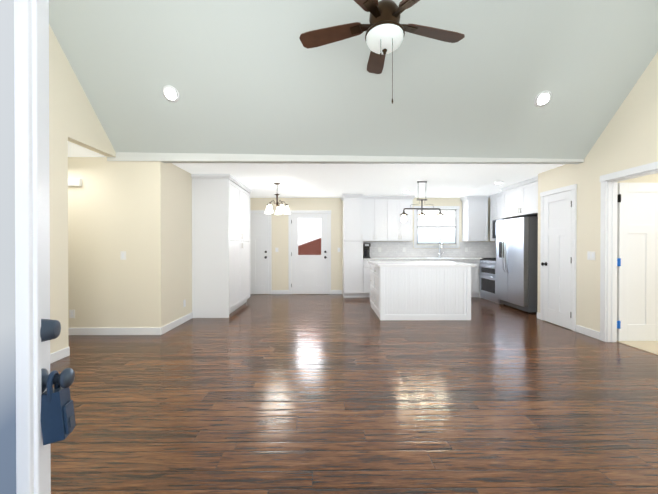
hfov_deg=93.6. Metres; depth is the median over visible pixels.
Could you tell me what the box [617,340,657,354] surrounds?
bedroom carpet
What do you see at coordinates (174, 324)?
baseboard
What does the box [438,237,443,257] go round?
faucet
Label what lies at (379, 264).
island countertop
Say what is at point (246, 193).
tall cabinet
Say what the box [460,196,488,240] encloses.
upper cabinet
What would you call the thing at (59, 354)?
baseboard
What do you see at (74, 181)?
box
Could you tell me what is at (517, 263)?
fridge
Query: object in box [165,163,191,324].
wall
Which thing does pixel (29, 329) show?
front door
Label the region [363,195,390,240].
upper cabinet
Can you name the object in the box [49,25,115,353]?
wall
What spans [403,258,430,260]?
base cabinet
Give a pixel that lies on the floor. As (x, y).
(297, 394)
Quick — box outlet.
[69,310,74,317]
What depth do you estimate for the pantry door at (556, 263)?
4.74 m
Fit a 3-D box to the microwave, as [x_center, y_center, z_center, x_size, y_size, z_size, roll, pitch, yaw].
[4.028,-0.410,6.883,0.460,0.432,0.754,0,0,-1]
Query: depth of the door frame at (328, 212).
7.79 m
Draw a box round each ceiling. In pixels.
[49,0,657,158]
[68,141,105,156]
[172,163,564,197]
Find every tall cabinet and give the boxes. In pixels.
[191,174,242,317]
[243,186,250,303]
[341,194,362,297]
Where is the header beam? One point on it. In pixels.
(229, 158)
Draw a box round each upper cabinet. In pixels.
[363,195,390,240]
[391,195,414,240]
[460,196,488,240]
[489,176,537,240]
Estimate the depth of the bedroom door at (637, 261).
3.94 m
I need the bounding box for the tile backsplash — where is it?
[363,242,495,257]
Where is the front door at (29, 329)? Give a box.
[0,0,74,493]
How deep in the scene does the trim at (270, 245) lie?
7.78 m
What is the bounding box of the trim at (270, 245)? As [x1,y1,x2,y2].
[250,210,271,293]
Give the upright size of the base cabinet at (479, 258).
0.880 m
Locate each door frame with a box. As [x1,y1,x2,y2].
[288,210,330,293]
[540,184,576,330]
[600,161,657,341]
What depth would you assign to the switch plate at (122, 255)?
4.24 m
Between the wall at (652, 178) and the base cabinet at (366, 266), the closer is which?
the wall at (652, 178)
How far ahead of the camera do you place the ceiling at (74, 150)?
4.02 m
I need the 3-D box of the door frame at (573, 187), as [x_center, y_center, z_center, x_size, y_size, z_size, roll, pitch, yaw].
[3.514,0.154,4.761,0.028,2.104,0.726,0,0,-1]
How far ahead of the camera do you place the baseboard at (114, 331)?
4.23 m
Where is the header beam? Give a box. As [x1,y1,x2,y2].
[107,152,583,163]
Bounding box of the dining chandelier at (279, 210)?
[264,183,289,214]
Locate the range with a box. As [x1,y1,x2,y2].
[478,258,501,303]
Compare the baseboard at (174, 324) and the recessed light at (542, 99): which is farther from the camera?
the baseboard at (174, 324)
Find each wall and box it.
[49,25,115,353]
[68,157,164,327]
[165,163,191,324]
[250,198,495,293]
[537,52,657,331]
[618,173,657,182]
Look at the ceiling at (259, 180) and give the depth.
5.50 m
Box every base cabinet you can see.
[363,258,402,296]
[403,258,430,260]
[431,258,478,297]
[479,258,481,297]
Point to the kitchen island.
(420, 290)
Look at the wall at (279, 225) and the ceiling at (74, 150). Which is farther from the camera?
the wall at (279, 225)
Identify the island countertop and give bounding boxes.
[372,261,475,268]
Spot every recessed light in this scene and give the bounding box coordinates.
[162,85,178,101]
[534,91,551,106]
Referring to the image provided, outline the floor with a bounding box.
[50,294,657,493]
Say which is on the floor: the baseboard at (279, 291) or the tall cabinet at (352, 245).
the tall cabinet at (352, 245)
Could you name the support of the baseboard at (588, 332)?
attached to the wall at (588, 172)
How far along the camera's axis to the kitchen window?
7.83 m
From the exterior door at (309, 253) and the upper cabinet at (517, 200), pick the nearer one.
the upper cabinet at (517, 200)
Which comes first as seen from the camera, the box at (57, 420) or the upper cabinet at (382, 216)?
the box at (57, 420)
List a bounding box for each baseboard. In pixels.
[50,347,69,363]
[68,328,160,334]
[161,312,192,334]
[271,290,287,293]
[331,290,341,293]
[576,325,599,339]
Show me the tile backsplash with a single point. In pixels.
(475, 249)
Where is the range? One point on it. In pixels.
(487, 274)
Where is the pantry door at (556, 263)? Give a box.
[541,190,571,328]
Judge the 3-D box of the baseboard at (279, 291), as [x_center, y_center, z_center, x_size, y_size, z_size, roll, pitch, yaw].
[-1.242,1.141,7.806,0.430,0.100,0.015,0,0,-1]
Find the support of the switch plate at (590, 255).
attached to the wall at (588, 172)
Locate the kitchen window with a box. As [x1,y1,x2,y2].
[413,206,459,247]
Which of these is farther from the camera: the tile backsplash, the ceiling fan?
the tile backsplash
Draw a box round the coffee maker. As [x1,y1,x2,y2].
[363,243,370,257]
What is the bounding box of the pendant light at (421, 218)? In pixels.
[400,181,444,222]
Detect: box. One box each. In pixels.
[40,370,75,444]
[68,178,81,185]
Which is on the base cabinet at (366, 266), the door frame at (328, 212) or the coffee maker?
the coffee maker
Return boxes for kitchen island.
[368,261,470,319]
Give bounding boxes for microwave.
[492,219,501,238]
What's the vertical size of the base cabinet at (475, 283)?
0.880 m
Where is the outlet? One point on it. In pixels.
(71, 313)
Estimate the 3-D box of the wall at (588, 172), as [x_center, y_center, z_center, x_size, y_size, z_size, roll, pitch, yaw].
[3.596,-1.591,4.154,0.120,5.600,2.120,0,0,-1]
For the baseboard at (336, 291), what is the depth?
7.81 m
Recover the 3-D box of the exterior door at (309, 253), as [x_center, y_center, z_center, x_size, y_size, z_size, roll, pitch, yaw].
[-0.487,0.172,7.763,0.922,2.020,0.098,0,0,-1]
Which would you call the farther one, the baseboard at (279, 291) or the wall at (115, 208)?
the baseboard at (279, 291)
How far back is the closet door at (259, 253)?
7.78 m
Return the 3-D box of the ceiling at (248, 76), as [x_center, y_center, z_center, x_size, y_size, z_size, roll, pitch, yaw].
[0.321,-2.464,3.110,6.690,2.534,2.300,0,0,-1]
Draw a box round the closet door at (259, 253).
[250,214,268,293]
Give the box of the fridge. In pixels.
[496,217,537,312]
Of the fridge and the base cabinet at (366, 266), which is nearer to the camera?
the fridge
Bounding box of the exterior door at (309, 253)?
[291,214,327,293]
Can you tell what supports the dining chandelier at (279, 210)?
hanging from the ceiling at (259, 180)
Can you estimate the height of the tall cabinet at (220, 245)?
2.390 m
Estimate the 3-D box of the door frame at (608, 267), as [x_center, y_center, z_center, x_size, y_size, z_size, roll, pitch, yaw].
[3.588,0.147,3.517,0.150,2.130,0.990,0,0,-1]
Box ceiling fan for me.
[299,0,464,103]
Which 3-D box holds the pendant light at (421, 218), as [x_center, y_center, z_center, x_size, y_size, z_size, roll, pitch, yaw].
[1.761,-0.850,5.851,0.848,0.780,0.160,0,0,-1]
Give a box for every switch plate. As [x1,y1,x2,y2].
[120,251,125,259]
[587,251,594,259]
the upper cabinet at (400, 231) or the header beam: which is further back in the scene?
the upper cabinet at (400, 231)
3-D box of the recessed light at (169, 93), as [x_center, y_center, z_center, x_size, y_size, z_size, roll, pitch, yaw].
[-1.885,-1.826,3.684,0.190,0.139,0.139,0,0,-1]
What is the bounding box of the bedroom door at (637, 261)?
[617,183,657,340]

